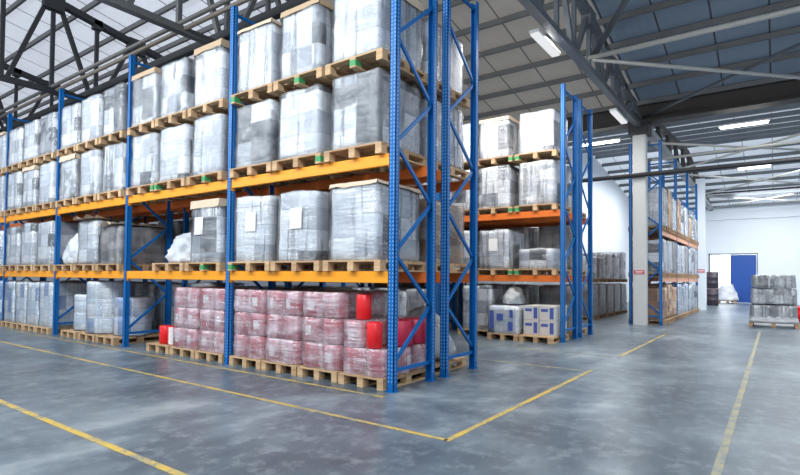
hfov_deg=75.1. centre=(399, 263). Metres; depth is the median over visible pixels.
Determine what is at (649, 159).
ceiling beam
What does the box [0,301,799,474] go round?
floor
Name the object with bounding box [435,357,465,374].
wooden pallet
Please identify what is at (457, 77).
load
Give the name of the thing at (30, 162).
wooden pallet
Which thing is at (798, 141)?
strut
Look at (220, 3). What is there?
strut
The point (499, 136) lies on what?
load
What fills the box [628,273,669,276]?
wooden pallet
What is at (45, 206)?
wooden pallet
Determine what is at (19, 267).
wooden pallet
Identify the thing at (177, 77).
load
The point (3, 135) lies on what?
load
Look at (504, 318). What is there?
load
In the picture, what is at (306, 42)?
load
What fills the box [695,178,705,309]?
pillar
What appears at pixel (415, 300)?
load
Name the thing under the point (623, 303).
load
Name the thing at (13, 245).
load
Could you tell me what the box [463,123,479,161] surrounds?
load
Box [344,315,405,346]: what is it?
bundle
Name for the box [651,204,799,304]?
wall
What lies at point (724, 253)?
trim
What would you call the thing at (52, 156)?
wooden pallet
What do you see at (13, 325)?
wooden pallet
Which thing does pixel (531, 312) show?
carton
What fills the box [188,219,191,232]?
load
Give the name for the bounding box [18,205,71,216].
wooden pallet
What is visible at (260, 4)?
ceiling
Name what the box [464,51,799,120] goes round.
ceiling beam
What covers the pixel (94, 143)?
wooden pallet
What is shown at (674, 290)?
load
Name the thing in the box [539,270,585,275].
wooden pallet
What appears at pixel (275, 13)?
strut
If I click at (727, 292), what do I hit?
heap
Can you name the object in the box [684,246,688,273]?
load
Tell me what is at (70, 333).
wooden pallet
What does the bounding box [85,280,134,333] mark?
load
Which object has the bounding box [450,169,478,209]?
load
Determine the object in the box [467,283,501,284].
load
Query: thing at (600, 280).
wooden pallet
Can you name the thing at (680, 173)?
brace
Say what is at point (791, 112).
ceiling beam
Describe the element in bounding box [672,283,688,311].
load
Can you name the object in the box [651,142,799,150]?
brace
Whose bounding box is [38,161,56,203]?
load
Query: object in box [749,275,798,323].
load
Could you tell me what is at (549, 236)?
load
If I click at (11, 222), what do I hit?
wall
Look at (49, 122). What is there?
load
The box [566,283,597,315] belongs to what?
load
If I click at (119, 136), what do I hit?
wooden pallet
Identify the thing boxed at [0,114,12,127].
roof truss
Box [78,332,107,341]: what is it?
wooden pallet
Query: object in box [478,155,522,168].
wooden pallet
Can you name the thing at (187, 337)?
bundle
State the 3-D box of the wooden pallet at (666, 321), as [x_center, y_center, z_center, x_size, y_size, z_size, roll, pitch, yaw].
[8.204,1.886,17.115,1.100,0.144,0.900,-1,-2,36]
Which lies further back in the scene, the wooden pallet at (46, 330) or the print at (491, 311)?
the wooden pallet at (46, 330)
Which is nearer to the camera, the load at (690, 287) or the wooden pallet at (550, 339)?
the wooden pallet at (550, 339)
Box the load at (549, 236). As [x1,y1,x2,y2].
[538,225,582,269]
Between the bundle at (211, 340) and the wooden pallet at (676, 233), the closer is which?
the bundle at (211, 340)
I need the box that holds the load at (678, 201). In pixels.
[677,199,680,232]
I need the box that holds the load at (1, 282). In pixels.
[0,280,37,319]
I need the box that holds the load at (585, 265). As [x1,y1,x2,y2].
[582,256,596,278]
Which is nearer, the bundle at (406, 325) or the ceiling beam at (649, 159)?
the bundle at (406, 325)
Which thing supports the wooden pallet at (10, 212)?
on the rack at (394, 175)
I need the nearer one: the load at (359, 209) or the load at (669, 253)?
the load at (359, 209)
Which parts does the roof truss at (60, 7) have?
gusset plate, gusset plate, gusset plate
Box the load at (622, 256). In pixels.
[596,251,625,278]
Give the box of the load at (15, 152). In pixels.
[8,126,24,165]
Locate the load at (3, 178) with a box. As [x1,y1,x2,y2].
[0,176,5,210]
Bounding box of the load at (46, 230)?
[36,220,79,264]
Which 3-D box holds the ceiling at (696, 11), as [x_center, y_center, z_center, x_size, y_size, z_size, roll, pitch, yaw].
[-2.850,-7.674,13.922,41.000,4.886,36.400,-1,-2,36]
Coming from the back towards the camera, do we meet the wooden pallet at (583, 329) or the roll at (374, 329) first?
the wooden pallet at (583, 329)
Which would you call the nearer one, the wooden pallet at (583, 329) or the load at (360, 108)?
the load at (360, 108)
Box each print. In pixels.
[490,310,493,327]
[497,313,502,320]
[508,322,512,330]
[509,310,512,317]
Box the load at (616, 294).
[597,283,620,311]
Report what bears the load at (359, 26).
on the wooden pallet at (380, 57)
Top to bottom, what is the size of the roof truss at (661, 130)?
1.599 m
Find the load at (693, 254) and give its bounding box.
[691,249,694,274]
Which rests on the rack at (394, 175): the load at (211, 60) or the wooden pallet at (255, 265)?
the wooden pallet at (255, 265)
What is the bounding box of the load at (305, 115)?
[277,83,332,159]
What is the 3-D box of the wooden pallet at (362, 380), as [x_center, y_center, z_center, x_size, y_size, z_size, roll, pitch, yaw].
[-0.186,1.550,7.236,0.760,0.144,1.150,-1,-2,36]
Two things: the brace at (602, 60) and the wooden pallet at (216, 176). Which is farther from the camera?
the brace at (602, 60)
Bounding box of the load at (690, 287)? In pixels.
[689,286,692,310]
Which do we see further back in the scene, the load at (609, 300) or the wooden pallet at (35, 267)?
the load at (609, 300)
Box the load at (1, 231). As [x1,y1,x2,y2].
[0,230,3,265]
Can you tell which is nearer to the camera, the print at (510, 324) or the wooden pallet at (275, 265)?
the wooden pallet at (275, 265)
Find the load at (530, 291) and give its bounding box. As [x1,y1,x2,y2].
[502,284,539,304]
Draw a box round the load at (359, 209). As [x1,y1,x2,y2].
[328,179,421,261]
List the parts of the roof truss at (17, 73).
gusset plate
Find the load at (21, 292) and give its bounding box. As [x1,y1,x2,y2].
[14,281,66,323]
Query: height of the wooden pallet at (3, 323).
0.144 m
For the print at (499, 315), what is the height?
0.160 m
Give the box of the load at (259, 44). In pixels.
[237,17,281,92]
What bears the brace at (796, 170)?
attached to the roof truss at (661, 130)
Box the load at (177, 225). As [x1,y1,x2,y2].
[158,221,182,241]
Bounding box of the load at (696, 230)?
[694,219,697,241]
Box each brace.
[591,0,629,54]
[591,58,799,78]
[642,42,799,118]
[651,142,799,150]
[679,133,799,168]
[680,173,799,183]
[705,170,799,194]
[705,196,799,201]
[711,192,799,208]
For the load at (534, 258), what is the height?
0.501 m
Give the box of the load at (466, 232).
[454,230,478,268]
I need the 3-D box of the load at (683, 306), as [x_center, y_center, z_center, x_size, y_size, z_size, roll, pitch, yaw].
[10.589,1.392,20.431,1.039,1.055,0.938,-1,-2,36]
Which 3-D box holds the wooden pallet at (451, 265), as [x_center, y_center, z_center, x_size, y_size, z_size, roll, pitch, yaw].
[0.398,0.074,8.287,1.000,0.144,1.100,-1,-2,36]
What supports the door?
in the wall at (776, 241)
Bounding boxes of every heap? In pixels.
[62,233,78,263]
[165,232,190,262]
[406,305,456,359]
[503,285,525,303]
[719,284,738,300]
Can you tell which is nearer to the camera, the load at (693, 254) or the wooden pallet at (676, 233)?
the wooden pallet at (676, 233)
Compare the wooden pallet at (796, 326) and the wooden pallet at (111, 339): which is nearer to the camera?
the wooden pallet at (111, 339)
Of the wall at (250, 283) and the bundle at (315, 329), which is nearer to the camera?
the bundle at (315, 329)
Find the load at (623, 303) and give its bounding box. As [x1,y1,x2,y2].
[596,283,626,309]
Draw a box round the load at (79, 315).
[73,293,85,330]
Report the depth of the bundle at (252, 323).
8.26 m
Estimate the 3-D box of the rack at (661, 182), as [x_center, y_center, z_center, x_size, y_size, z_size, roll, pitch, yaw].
[10.619,-0.867,20.508,1.010,5.870,9.440,-1,-2,36]
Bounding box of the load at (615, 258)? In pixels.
[612,254,619,278]
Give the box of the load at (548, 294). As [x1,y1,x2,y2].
[538,285,582,330]
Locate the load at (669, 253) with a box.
[667,241,672,272]
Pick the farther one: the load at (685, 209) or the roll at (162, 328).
the load at (685, 209)
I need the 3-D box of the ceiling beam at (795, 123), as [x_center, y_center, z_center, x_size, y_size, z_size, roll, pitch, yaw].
[15.776,-5.404,19.709,17.600,0.160,0.100,-1,-2,36]
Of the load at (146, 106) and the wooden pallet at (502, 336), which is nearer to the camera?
the load at (146, 106)
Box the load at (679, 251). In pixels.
[677,245,681,273]
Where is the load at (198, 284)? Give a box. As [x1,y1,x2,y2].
[187,282,248,286]
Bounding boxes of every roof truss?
[0,0,162,101]
[0,63,80,132]
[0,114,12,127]
[96,0,288,44]
[518,0,641,127]
[647,123,712,210]
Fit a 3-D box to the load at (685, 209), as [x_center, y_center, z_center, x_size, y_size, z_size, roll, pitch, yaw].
[11.186,-1.660,21.297,1.040,1.198,0.821,-1,-2,36]
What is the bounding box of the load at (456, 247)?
[420,198,464,263]
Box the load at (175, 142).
[158,123,193,181]
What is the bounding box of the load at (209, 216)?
[190,198,234,261]
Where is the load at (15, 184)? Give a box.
[7,171,23,209]
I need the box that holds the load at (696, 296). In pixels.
[695,285,697,308]
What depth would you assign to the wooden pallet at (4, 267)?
13.93 m
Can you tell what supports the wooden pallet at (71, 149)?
on the rack at (394, 175)
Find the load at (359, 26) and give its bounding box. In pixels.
[331,0,423,69]
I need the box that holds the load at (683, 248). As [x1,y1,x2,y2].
[681,246,684,273]
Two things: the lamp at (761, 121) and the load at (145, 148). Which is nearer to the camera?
the load at (145, 148)
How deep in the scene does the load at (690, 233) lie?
21.92 m
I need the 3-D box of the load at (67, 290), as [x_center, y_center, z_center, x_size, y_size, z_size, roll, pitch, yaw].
[-8.311,1.001,13.004,0.762,1.100,1.038,-1,-2,36]
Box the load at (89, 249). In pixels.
[73,214,145,263]
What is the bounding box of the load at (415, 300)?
[405,287,425,312]
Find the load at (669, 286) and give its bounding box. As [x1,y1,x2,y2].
[648,284,672,317]
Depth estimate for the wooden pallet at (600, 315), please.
19.14 m
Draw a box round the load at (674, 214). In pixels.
[672,198,676,230]
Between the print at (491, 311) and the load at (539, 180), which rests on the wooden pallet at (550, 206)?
the load at (539, 180)
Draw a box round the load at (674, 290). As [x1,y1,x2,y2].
[672,287,676,316]
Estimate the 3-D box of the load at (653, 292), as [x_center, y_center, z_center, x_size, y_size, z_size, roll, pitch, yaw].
[8.209,1.294,17.129,0.987,1.035,0.887,-1,-2,36]
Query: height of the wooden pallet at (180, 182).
0.144 m
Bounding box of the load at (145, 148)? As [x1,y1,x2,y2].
[131,132,160,186]
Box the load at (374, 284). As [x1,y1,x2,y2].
[373,283,399,286]
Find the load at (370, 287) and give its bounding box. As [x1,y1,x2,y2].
[350,286,376,289]
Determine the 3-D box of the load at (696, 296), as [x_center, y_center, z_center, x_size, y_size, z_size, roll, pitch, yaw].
[12.974,1.506,23.727,1.046,1.045,0.943,-1,-2,36]
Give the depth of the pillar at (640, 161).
16.36 m
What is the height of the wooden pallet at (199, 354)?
0.144 m
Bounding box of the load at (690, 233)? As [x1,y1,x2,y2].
[689,218,691,238]
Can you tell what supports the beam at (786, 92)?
attached to the wall at (250, 283)
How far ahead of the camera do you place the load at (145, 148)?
10.05 m
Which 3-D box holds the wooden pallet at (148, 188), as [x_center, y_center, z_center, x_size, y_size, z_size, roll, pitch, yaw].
[-4.719,-1.415,10.488,1.000,0.144,1.100,-1,-2,36]
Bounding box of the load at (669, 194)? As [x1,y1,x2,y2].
[666,189,671,228]
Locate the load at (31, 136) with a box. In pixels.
[22,119,41,160]
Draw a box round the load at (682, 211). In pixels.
[681,210,684,234]
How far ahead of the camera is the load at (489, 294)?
12.97 m
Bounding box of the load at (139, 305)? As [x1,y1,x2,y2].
[113,296,152,335]
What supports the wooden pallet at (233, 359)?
on the floor at (664, 406)
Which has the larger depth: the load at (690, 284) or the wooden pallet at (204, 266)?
the load at (690, 284)
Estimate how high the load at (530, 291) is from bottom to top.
1.134 m
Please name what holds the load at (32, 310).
on the wooden pallet at (25, 326)
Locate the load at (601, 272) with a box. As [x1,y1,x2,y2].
[593,256,605,278]
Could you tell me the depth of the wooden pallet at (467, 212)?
13.53 m
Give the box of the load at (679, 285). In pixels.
[651,283,681,314]
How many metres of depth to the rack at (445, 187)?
8.05 m
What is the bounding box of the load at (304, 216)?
[277,190,330,260]
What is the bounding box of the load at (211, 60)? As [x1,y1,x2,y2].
[194,38,249,106]
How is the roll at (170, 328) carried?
on the wooden pallet at (150, 346)
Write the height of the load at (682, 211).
0.995 m
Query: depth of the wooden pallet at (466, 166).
13.58 m
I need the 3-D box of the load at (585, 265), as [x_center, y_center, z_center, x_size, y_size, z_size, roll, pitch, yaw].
[6.390,0.130,18.591,1.043,0.805,0.970,-1,-2,36]
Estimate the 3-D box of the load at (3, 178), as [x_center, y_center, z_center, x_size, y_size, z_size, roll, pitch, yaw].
[-11.085,-1.939,15.101,0.849,1.021,1.070,-1,-2,36]
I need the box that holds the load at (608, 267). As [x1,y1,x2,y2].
[583,253,612,278]
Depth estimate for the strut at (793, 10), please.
10.71 m
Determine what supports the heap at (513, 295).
on the load at (504, 318)
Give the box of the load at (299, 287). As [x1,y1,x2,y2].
[293,286,361,290]
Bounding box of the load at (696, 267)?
[694,250,697,274]
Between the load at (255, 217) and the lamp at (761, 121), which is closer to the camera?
the load at (255, 217)
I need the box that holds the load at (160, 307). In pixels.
[155,283,181,329]
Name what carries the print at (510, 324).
attached to the load at (504, 318)
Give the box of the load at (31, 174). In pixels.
[21,165,40,206]
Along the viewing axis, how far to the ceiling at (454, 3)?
12.75 m
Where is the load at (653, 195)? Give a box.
[632,188,667,226]
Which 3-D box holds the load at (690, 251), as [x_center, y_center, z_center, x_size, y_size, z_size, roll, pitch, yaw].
[11.848,-0.071,22.196,1.045,1.079,0.848,-1,-2,36]
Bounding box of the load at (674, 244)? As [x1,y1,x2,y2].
[672,242,676,272]
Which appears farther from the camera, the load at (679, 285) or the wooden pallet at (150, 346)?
the load at (679, 285)
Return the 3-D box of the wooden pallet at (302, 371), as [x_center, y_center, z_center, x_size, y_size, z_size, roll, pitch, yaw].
[-0.827,1.557,7.698,0.760,0.144,1.150,-1,-2,36]
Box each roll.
[159,325,170,343]
[167,326,174,344]
[356,294,371,319]
[367,321,382,348]
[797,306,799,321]
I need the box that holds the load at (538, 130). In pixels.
[519,108,567,153]
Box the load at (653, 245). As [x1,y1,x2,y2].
[632,239,667,272]
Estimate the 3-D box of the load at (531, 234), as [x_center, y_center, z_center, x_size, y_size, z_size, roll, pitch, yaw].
[3.308,-0.394,14.151,0.827,1.145,1.062,-1,-2,36]
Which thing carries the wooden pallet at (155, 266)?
on the rack at (394, 175)
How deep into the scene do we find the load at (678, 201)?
19.32 m
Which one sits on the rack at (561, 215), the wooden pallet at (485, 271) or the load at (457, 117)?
the wooden pallet at (485, 271)
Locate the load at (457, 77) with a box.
[408,17,463,93]
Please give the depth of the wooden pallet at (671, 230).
17.92 m
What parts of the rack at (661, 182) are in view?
post, post, post, post, post, post, post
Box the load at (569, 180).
[567,166,571,208]
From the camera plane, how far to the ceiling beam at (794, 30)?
13.85 m
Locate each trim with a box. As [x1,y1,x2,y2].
[706,214,799,220]
[709,253,757,274]
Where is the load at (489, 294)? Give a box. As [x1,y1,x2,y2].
[462,284,507,329]
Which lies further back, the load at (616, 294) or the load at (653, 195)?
the load at (616, 294)
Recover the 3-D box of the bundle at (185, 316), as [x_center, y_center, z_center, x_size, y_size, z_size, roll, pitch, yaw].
[-3.507,0.973,9.652,0.774,0.353,1.161,-1,-2,36]
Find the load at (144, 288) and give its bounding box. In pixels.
[135,281,189,329]
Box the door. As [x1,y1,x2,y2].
[730,255,755,302]
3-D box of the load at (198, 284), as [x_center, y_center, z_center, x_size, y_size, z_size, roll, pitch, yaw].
[-4.009,0.977,11.440,0.836,1.147,1.058,-1,-2,36]
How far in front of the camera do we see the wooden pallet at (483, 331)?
13.16 m
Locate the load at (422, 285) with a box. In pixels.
[399,283,425,287]
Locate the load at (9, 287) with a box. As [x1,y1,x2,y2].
[3,280,21,321]
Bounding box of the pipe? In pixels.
[582,156,799,182]
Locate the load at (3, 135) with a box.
[0,131,6,167]
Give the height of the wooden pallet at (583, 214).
0.144 m
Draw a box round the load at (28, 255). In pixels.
[20,223,38,264]
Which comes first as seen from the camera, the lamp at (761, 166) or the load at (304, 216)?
the load at (304, 216)
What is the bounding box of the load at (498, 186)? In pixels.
[478,164,518,208]
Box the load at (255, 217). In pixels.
[234,195,278,261]
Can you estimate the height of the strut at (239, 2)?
0.086 m
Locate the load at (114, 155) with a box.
[102,142,126,191]
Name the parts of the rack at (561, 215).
post, post, post, post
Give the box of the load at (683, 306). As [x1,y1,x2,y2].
[681,286,685,312]
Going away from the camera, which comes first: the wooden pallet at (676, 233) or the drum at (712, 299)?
the wooden pallet at (676, 233)
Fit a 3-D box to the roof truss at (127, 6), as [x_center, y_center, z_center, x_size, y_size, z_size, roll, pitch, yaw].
[-4.600,-7.029,9.951,0.220,4.927,25.278,-1,-2,36]
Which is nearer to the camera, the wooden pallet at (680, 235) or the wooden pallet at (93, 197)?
the wooden pallet at (93, 197)
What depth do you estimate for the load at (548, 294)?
13.11 m
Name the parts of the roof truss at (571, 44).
gusset plate, gusset plate, gusset plate, gusset plate, gusset plate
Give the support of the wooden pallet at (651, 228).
on the rack at (661, 182)
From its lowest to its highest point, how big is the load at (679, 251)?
1.080 m
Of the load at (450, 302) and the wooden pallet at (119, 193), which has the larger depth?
the load at (450, 302)
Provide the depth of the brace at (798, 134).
18.59 m
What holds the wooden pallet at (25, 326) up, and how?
on the floor at (664, 406)
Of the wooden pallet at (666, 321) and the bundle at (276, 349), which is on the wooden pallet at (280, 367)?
the bundle at (276, 349)
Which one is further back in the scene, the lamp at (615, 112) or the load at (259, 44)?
the lamp at (615, 112)
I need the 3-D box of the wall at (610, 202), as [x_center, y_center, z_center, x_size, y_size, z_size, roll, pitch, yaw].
[10.607,-1.616,27.790,0.200,7.750,21.050,-1,-2,36]
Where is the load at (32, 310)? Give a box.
[26,281,64,325]
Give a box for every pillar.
[632,134,647,324]
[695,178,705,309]
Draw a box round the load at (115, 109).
[102,83,140,135]
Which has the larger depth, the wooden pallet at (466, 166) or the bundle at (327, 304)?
the wooden pallet at (466, 166)
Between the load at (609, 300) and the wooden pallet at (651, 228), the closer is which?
the wooden pallet at (651, 228)
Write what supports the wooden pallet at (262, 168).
on the rack at (394, 175)
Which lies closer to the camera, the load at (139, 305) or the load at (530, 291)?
the load at (139, 305)
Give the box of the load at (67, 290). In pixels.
[38,282,86,327]
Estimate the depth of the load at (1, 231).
14.45 m
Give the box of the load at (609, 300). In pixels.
[593,283,613,312]
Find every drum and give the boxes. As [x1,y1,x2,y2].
[706,272,718,288]
[706,289,718,305]
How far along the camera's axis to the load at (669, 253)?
17.55 m
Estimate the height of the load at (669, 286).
1.131 m
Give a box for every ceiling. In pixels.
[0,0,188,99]
[0,0,799,151]
[2,0,274,123]
[4,0,100,62]
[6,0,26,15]
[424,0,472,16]
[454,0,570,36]
[598,136,799,207]
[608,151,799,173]
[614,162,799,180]
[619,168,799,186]
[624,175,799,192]
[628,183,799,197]
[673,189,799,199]
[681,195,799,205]
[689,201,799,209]
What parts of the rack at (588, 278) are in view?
post, post, post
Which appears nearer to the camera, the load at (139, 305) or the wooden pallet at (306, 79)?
the wooden pallet at (306, 79)
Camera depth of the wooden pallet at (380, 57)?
7.08 m
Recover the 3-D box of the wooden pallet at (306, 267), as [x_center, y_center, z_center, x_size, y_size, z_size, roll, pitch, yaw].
[-1.309,0.090,9.519,1.000,0.144,1.100,-1,-2,36]
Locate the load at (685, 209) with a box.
[681,207,688,236]
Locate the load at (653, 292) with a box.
[648,287,667,319]
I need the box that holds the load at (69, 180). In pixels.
[59,153,80,199]
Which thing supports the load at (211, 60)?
on the wooden pallet at (221, 105)
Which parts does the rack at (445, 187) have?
post, post, post, post, post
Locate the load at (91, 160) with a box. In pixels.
[79,149,103,196]
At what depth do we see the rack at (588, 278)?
13.47 m
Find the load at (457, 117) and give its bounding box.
[403,97,463,169]
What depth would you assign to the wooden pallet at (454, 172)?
8.16 m
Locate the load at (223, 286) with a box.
[223,286,278,286]
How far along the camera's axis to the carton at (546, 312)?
11.69 m
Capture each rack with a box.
[0,0,437,392]
[12,0,478,377]
[283,83,578,342]
[368,99,592,337]
[629,140,697,324]
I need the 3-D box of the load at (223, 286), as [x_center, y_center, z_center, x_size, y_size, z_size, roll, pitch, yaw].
[-3.170,1.000,10.834,0.839,1.084,1.058,-1,-2,36]
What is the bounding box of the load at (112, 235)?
[95,221,166,263]
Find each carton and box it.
[524,305,542,319]
[524,320,540,334]
[539,305,559,320]
[539,320,559,335]
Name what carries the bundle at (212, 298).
on the bundle at (212, 319)
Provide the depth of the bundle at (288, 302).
7.81 m
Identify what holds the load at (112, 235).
on the wooden pallet at (99, 267)
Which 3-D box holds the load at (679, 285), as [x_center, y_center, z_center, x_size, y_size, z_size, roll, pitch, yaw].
[10.024,1.322,19.645,1.042,1.144,0.945,-1,-2,36]
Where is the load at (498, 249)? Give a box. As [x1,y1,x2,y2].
[478,229,525,268]
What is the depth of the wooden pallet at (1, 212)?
15.09 m
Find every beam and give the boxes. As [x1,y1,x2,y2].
[450,26,799,105]
[464,0,695,60]
[464,0,799,84]
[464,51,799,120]
[566,72,799,117]
[567,79,799,136]
[568,103,799,141]
[568,109,799,146]
[582,115,799,148]
[582,121,799,153]
[593,126,799,155]
[595,130,799,158]
[602,143,799,166]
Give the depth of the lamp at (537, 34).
10.25 m
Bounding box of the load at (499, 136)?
[479,115,518,159]
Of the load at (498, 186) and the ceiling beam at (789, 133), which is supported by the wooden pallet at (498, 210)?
the load at (498, 186)
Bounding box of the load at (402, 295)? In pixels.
[346,289,407,315]
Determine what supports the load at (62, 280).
on the wooden pallet
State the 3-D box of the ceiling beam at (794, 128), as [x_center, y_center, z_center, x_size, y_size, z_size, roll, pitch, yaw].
[16.509,-5.477,20.725,17.600,0.160,0.100,-1,-2,36]
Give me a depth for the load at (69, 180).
11.98 m
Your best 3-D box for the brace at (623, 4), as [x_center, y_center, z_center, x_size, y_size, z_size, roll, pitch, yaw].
[4.746,-5.652,10.408,0.140,1.721,3.521,1,-2,-8]
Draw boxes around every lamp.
[529,28,560,56]
[582,138,620,146]
[609,108,627,123]
[718,118,769,128]
[737,164,770,169]
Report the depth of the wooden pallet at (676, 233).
18.79 m
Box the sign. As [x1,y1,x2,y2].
[634,270,643,273]
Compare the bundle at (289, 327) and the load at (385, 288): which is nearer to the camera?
the bundle at (289, 327)
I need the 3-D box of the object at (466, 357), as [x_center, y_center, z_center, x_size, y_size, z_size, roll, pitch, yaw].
[1.618,1.684,9.007,3.050,0.002,0.060,-1,-2,36]
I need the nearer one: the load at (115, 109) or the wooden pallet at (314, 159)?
the wooden pallet at (314, 159)
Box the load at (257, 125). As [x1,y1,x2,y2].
[235,98,279,167]
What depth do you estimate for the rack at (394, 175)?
8.04 m
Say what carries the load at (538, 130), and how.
on the wooden pallet at (554, 154)
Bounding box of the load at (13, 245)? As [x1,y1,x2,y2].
[5,226,21,264]
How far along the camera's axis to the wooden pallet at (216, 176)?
8.98 m
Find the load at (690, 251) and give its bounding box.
[689,249,691,274]
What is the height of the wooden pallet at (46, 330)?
0.144 m
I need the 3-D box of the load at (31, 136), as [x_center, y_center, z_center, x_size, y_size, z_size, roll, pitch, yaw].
[-9.249,-3.160,13.817,0.886,1.024,1.064,-1,-2,35]
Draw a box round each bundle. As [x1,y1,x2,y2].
[173,326,200,348]
[174,287,244,307]
[174,307,201,328]
[199,287,267,309]
[199,309,235,331]
[199,329,234,353]
[233,333,268,358]
[234,288,303,312]
[234,311,267,335]
[265,337,304,363]
[266,313,305,339]
[267,289,341,314]
[302,315,381,343]
[302,341,345,370]
[303,290,384,317]
[343,343,425,376]
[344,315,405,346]
[387,317,425,345]
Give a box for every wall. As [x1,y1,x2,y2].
[0,176,165,281]
[172,166,516,286]
[517,147,632,301]
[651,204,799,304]
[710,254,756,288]
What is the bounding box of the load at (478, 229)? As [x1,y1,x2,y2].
[469,229,494,231]
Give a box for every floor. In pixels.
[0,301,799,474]
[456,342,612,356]
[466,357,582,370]
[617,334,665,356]
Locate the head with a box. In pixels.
[628,122,651,138]
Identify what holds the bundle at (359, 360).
on the wooden pallet at (362, 380)
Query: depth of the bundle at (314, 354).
7.32 m
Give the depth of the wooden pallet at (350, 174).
8.72 m
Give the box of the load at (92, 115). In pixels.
[80,94,104,142]
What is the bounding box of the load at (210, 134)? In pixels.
[191,113,247,175]
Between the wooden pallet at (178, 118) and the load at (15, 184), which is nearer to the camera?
the wooden pallet at (178, 118)
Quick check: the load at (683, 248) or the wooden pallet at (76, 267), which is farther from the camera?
the load at (683, 248)
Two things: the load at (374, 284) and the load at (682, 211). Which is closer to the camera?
the load at (374, 284)
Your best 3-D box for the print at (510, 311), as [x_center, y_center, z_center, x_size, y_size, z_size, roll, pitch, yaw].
[2.554,1.154,11.961,0.080,0.180,0.005,-1,-2,36]
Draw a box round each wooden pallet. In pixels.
[0,168,15,175]
[0,211,40,221]
[1,321,13,327]
[2,265,16,270]
[4,208,54,218]
[5,163,29,172]
[11,322,22,329]
[17,265,32,270]
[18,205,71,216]
[20,158,48,167]
[23,324,34,331]
[33,265,69,270]
[35,202,94,214]
[35,326,72,333]
[36,152,65,163]
[53,264,91,270]
[55,198,118,211]
[57,145,90,156]
[60,329,84,338]
[73,264,137,270]
[75,194,141,208]
[76,138,116,151]
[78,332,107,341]
[95,264,164,270]
[96,332,158,344]
[97,189,166,205]
[99,130,141,145]
[126,183,200,200]
[127,120,172,136]
[146,342,179,353]
[152,263,199,270]
[154,177,226,196]
[155,110,201,128]
[169,346,205,358]
[185,262,264,270]
[186,171,269,192]
[188,98,239,118]
[195,350,241,362]
[228,261,313,270]
[229,161,318,186]
[229,355,275,369]
[231,82,288,106]
[261,360,313,375]
[270,260,367,270]
[272,152,368,180]
[273,66,341,93]
[287,266,311,269]
[288,176,329,184]
[297,365,355,382]
[322,260,425,271]
[324,141,426,173]
[325,47,427,85]
[330,169,412,186]
[338,367,425,390]
[380,161,469,185]
[386,263,468,272]
[412,80,469,108]
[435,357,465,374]
[458,328,496,335]
[463,161,483,169]
[464,210,482,215]
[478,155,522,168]
[478,206,522,214]
[478,269,528,274]
[487,332,527,340]
[514,269,570,275]
[515,149,570,164]
[515,203,570,213]
[519,333,568,343]
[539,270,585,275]
[567,328,585,336]
[571,209,585,218]
[582,315,598,320]
[599,279,606,282]
[599,313,606,318]
[628,225,669,232]
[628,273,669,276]
[628,318,669,324]
[648,228,673,234]
[648,230,678,236]
[651,233,682,238]
[654,317,674,322]
[749,322,798,328]
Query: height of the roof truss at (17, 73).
4.927 m
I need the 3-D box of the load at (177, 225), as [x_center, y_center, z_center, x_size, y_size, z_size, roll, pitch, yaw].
[-4.985,-0.459,12.183,0.854,1.019,1.066,-1,-2,35]
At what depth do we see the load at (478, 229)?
14.28 m
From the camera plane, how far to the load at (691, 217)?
22.52 m
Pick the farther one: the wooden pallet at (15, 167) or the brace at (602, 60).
the wooden pallet at (15, 167)
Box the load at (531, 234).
[501,227,538,248]
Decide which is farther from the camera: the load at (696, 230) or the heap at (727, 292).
the heap at (727, 292)
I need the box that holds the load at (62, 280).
[62,280,91,281]
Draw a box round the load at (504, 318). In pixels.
[488,304,530,333]
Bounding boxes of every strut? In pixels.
[0,0,232,113]
[0,0,250,118]
[0,0,309,130]
[588,6,799,59]
[652,140,799,160]
[707,186,799,194]
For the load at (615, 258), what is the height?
1.013 m
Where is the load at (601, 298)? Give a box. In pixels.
[582,283,605,314]
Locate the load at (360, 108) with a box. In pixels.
[331,67,421,154]
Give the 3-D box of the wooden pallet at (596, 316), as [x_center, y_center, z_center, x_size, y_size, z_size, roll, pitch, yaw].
[6.375,1.907,18.545,1.100,0.144,1.000,-1,-2,36]
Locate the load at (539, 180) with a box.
[518,159,567,206]
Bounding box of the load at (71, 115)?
[60,103,80,148]
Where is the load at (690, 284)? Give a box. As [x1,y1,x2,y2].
[689,283,695,309]
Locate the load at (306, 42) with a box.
[279,0,333,78]
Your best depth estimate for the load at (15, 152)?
13.96 m
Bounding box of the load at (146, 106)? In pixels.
[131,67,161,126]
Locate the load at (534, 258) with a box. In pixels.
[518,248,567,269]
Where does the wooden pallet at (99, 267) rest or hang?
on the rack at (394, 175)
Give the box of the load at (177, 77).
[160,57,193,117]
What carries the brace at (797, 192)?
attached to the roof truss at (661, 130)
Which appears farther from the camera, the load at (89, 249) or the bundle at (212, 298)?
the load at (89, 249)
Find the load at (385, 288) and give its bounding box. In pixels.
[374,287,410,290]
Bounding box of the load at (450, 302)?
[449,283,467,322]
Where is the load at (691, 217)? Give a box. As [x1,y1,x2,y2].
[689,215,694,239]
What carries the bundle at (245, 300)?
on the bundle at (252, 323)
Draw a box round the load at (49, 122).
[39,112,66,155]

